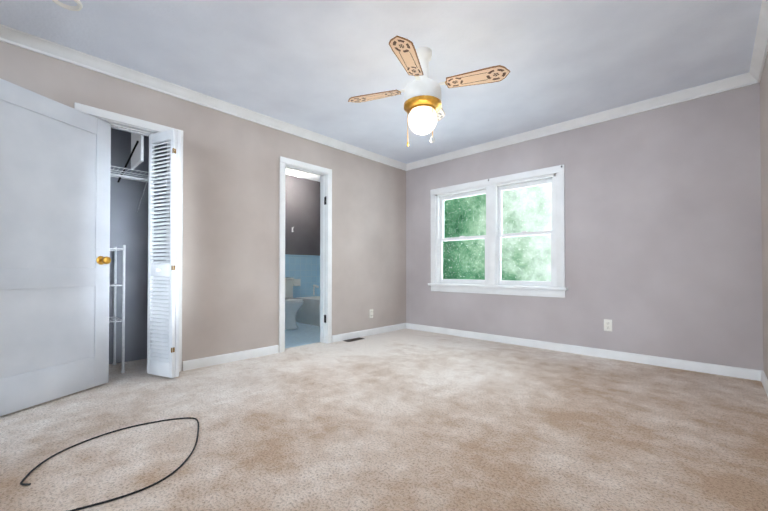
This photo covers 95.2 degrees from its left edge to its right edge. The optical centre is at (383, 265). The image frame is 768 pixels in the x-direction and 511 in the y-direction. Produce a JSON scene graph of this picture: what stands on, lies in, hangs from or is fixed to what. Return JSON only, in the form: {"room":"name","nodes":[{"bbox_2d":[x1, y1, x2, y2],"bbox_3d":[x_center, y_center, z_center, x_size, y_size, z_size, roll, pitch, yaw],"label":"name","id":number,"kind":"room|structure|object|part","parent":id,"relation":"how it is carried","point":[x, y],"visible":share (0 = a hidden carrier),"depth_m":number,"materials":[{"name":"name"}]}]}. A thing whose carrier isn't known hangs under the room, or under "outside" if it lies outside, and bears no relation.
{"room":"empty bedroom","nodes":[
{"label":"empty bedroom","id":0,"kind":"room"},
{"bbox_2d":[108,359,147,380],"bbox_3d":[-2.415,0.941,2.992,0.680,0.060,1.260,-1,-1,43],"label":"floor","id":1,"kind":"structure","parent":0,"point":[135,367],"depth_m":3.08,"materials":[{"name":"carpet"}]},
{"bbox_2d":[109,245,125,372],"bbox_3d":[-2.507,0.368,2.931,0.388,1.085,0.503,-1,-1,43],"label":"rack","id":2,"kind":"object","parent":1,"relation":"on","point":[115,250],"visible":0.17,"depth_m":2.98,"materials":[{"name":"white metal"}]},
{"bbox_2d":[0,41,405,370],"bbox_3d":[-1.175,-0.300,3.742,0.120,2.440,4.510,-1,-1,43],"label":"wall","id":3,"kind":"structure","parent":0,"point":[230,255],"depth_m":3.44,"materials":[{"name":"paint"}]},
{"bbox_2d":[0,78,110,415],"bbox_3d":[-2.219,-0.105,2.307,0.181,1.992,0.816,0,-1,13],"label":"entry door","id":4,"kind":"structure","parent":3,"relation":"in","point":[55,168],"depth_m":2.32,"materials":[{"name":"white wood"}]},
{"bbox_2d":[74,102,182,371],"bbox_3d":[-2.032,-0.131,2.817,0.144,2.080,0.710,-1,-1,43],"label":"door frame","id":5,"kind":"structure","parent":3,"relation":"attached to","point":[129,123],"depth_m":2.86,"materials":[{"name":"white wood"}]},
{"bbox_2d":[111,126,148,136],"bbox_3d":[-2.053,-1.093,2.848,0.028,0.020,0.574,-1,-1,43],"label":"trim","id":6,"kind":"structure","parent":3,"relation":"attached to","point":[131,131],"depth_m":2.83,"materials":[{"name":"white wood"}]},
{"bbox_2d":[147,129,180,377],"bbox_3d":[-1.782,-0.097,2.897,0.320,1.975,0.198,0,-1,24],"label":"bifold closet door","id":7,"kind":"structure","parent":3,"relation":"in","point":[163,307],"depth_m":2.83,"materials":[{"name":"white wood"}]},
{"bbox_2d":[0,24,407,170],"bbox_3d":[-1.109,-1.479,3.695,0.060,0.082,4.270,-1,-1,43],"label":"crown molding","id":8,"kind":"structure","parent":3,"relation":"attached to","point":[19,38],"depth_m":2.92,"materials":[{"name":"white wood"}]},
{"bbox_2d":[183,345,278,370],"bbox_3d":[-1.426,0.875,3.363,0.015,0.082,0.910,-1,-1,43],"label":"baseboard","id":9,"kind":"structure","parent":3,"relation":"attached to","point":[241,355],"depth_m":3.31,"materials":[{"name":"white wood"}]},
{"bbox_2d":[279,156,331,352],"bbox_3d":[-0.913,-0.116,4.008,0.144,2.080,0.691,-1,-1,43],"label":"door frame","id":10,"kind":"structure","parent":3,"relation":"attached to","point":[324,174],"depth_m":4.17,"materials":[{"name":"white wood"}]},
{"bbox_2d":[332,323,406,342],"bbox_3d":[-0.158,0.891,4.711,0.015,0.082,1.363,-1,-1,43],"label":"baseboard","id":11,"kind":"structure","parent":3,"relation":"attached to","point":[340,337],"depth_m":4.64,"materials":[{"name":"white wood"}]},
{"bbox_2d":[369,309,372,317],"bbox_3d":[-0.169,0.647,4.707,0.010,0.115,0.070,-1,-1,43],"label":"outlet","id":12,"kind":"object","parent":3,"relation":"attached to","point":[370,313],"visible":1,"depth_m":4.70,"materials":[{"name":"plastic"}]},
{"bbox_2d":[109,128,319,363],"bbox_3d":[-1.408,-0.295,4.078,0.680,2.440,4.200,-1,-1,43],"label":"wall","id":13,"kind":"structure","parent":0,"point":[128,225],"depth_m":3.43,"materials":[{"name":"paint"}]},
{"bbox_2d":[110,133,166,211],"bbox_3d":[-2.391,-1.026,2.993,0.583,1.002,1.096,-1,-1,43],"label":"closet shelf","id":14,"kind":"object","parent":13,"relation":"attached to","point":[136,156],"visible":0.25,"depth_m":3.06,"materials":[{"name":"white metal"}]},
{"bbox_2d":[293,279,300,285],"bbox_3d":[-1.459,0.286,5.848,0.047,0.120,0.160,-1,-1,43],"label":"soap dish","id":15,"kind":"object","parent":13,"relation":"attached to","point":[296,282],"visible":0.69,"depth_m":5.85,"materials":[{"name":"ceramic"}]},
{"bbox_2d":[285,322,319,347],"bbox_3d":[-1.182,0.966,5.085,1.750,0.062,2.400,-1,-1,43],"label":"floor","id":16,"kind":"structure","parent":0,"point":[303,334],"depth_m":4.65,"materials":[{"name":"tile"}]},
{"bbox_2d":[285,277,303,329],"bbox_3d":[-1.487,0.564,5.309,0.717,0.746,0.490,-1,-1,43],"label":"toilet","id":17,"kind":"object","parent":16,"relation":"on","point":[292,306],"visible":0.54,"depth_m":5.14,"materials":[{"name":"ceramic"}]},
{"bbox_2d":[296,285,319,325],"bbox_3d":[-0.656,0.633,5.564,1.585,0.620,0.712,-1,-1,43],"label":"bathtub","id":18,"kind":"object","parent":16,"relation":"on","point":[308,312],"visible":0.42,"depth_m":5.59,"materials":[{"name":"ceramic"}]},
{"bbox_2d":[0,0,761,181],"bbox_3d":[-0.427,-1.568,3.089,5.625,0.080,4.560,-1,-1,43],"label":"ceiling","id":19,"kind":"structure","parent":0,"point":[313,65],"depth_m":2.52,"materials":[{"name":"paint"}]},
{"bbox_2d":[52,0,82,10],"bbox_3d":[-1.840,-1.530,2.028,0.148,0.020,0.148,-1,-1,43],"label":"smoke detector","id":20,"kind":"object","parent":19,"relation":"attached to","point":[74,5],"visible":1,"depth_m":2.06,"materials":[{"name":"paint"}]},
{"bbox_2d":[291,169,306,176],"bbox_3d":[-1.317,-1.442,5.489,0.280,0.112,0.280,-1,-1,43],"label":"bathroom ceiling light","id":21,"kind":"object","parent":19,"relation":"attached to","point":[298,173],"visible":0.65,"depth_m":5.42,"materials":[{"name":"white glass"}]},
{"bbox_2d":[348,36,509,146],"bbox_3d":[0.278,-1.191,2.525,0.865,0.687,0.865,0,-1,-25],"label":"ceiling fan","id":22,"kind":"object","parent":19,"relation":"hanging from","point":[423,109],"visible":1,"depth_m":2.42,"materials":[{"name":"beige wood"}]},
{"bbox_3d":[-0.080,-1.279,2.658,0.427,0.007,0.146,0,10,20],"label":"blade","id":23,"kind":"part","parent":22,"relation":"part of","materials":[{"name":"beige wood"}]},
{"bbox_3d":[0.146,-1.285,2.168,0.146,0.007,0.427,11,3,20],"label":"blade","id":24,"kind":"part","parent":22,"relation":"part of","materials":[{"name":"beige wood"}]},
{"bbox_3d":[0.410,-1.276,2.884,0.146,0.007,0.427,-12,-5,20],"label":"blade","id":25,"kind":"part","parent":22,"relation":"part of","materials":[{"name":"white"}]},
{"bbox_3d":[0.636,-1.282,2.394,0.427,0.007,0.146,0,-12,20],"label":"blade","id":26,"kind":"part","parent":22,"relation":"part of","materials":[{"name":"beige wood"}]},
{"bbox_2d":[0,328,767,510],"bbox_3d":[0.193,0.935,2.441,3.875,0.060,4.510,-1,-1,43],"label":"floor carpet","id":27,"kind":"object","parent":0,"point":[406,419],"visible":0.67,"depth_m":1.84,"materials":[{"name":"beige carpet"}]},
{"bbox_2d":[20,417,198,510],"bbox_3d":[-1.198,0.891,1.647,0.713,0.008,0.725,-1,-1,43],"label":"power cable","id":28,"kind":"object","parent":27,"relation":"on","point":[99,503],"visible":0.98,"depth_m":1.55,"materials":[{"name":"black rubber"}]},
{"bbox_2d":[343,337,364,341],"bbox_3d":[-0.373,0.924,4.373,0.105,0.009,0.270,-1,-1,43],"label":"floor air vent","id":29,"kind":"object","parent":27,"relation":"on","point":[353,339],"visible":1,"depth_m":4.35,"materials":[{"name":"metal"}]},
{"bbox_2d":[406,83,762,370],"bbox_3d":[1.740,-0.296,4.015,3.755,2.440,0.120,-1,-1,43],"label":"wall","id":30,"kind":"structure","parent":0,"point":[663,238],"depth_m":3.28,"materials":[{"name":"paint"}]},
{"bbox_2d":[428,164,567,297],"bbox_3d":[1.333,-0.359,4.381,1.790,1.425,0.205,-1,-1,43],"label":"window","id":31,"kind":"structure","parent":30,"relation":"in","point":[559,289],"depth_m":4.29,"materials":[{"name":"white wood"}]},
{"bbox_3d":[1.335,-0.362,4.384,1.534,1.212,0.093,-1,-1,43],"label":"window sashes","id":32,"kind":"part","parent":31,"relation":"part of","materials":[{"name":"white wood"}]},
{"bbox_2d":[408,74,743,169],"bbox_3d":[1.644,-1.476,3.996,3.480,0.082,0.060,-1,-1,43],"label":"crown molding","id":33,"kind":"structure","parent":30,"relation":"attached to","point":[734,82],"depth_m":3.50,"materials":[{"name":"white wood"}]},
{"bbox_2d":[407,323,758,380],"bbox_3d":[1.637,0.883,4.005,3.600,0.082,0.015,-1,-1,43],"label":"baseboard","id":34,"kind":"structure","parent":30,"relation":"attached to","point":[743,373],"depth_m":3.45,"materials":[{"name":"white wood"}]},
{"bbox_2d":[604,319,611,330],"bbox_3d":[2.215,0.592,3.469,0.070,0.115,0.010,-1,-1,43],"label":"outlet","id":35,"kind":"object","parent":30,"relation":"attached to","point":[607,324],"visible":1,"depth_m":3.47,"materials":[{"name":"plastic"}]},
{"bbox_2d":[760,51,767,378],"bbox_3d":[1.520,-0.331,1.127,0.120,2.440,4.390,-1,-1,43],"label":"wall","id":36,"kind":"structure","parent":0,"point":[764,135],"depth_m":2.59,"materials":[{"name":"paint"}]},
{"bbox_2d":[744,0,767,85],"bbox_3d":[1.495,-1.509,1.247,0.060,0.082,4.270,-1,-1,43],"label":"crown molding","id":37,"kind":"structure","parent":36,"relation":"attached to","point":[760,49],"depth_m":2.42,"materials":[{"name":"white wood"}]},
{"bbox_2d":[759,370,767,395],"bbox_3d":[1.512,0.849,1.203,0.015,0.082,4.270,-1,-1,43],"label":"baseboard","id":38,"kind":"structure","parent":36,"relation":"attached to","point":[762,377],"depth_m":2.61,"materials":[{"name":"white wood"}]},
{"label":"outside","id":39,"kind":"structure","parent":0,"visible":0},
{"bbox_2d":[443,183,551,280],"bbox_3d":[4.865,-2.529,7.918,21.000,11.000,0.050,-1,-1,43],"label":"window glass","id":40,"kind":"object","parent":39,"point":[539,243],"depth_m":9.32,"materials":[{"name":"glass"}]}
]}

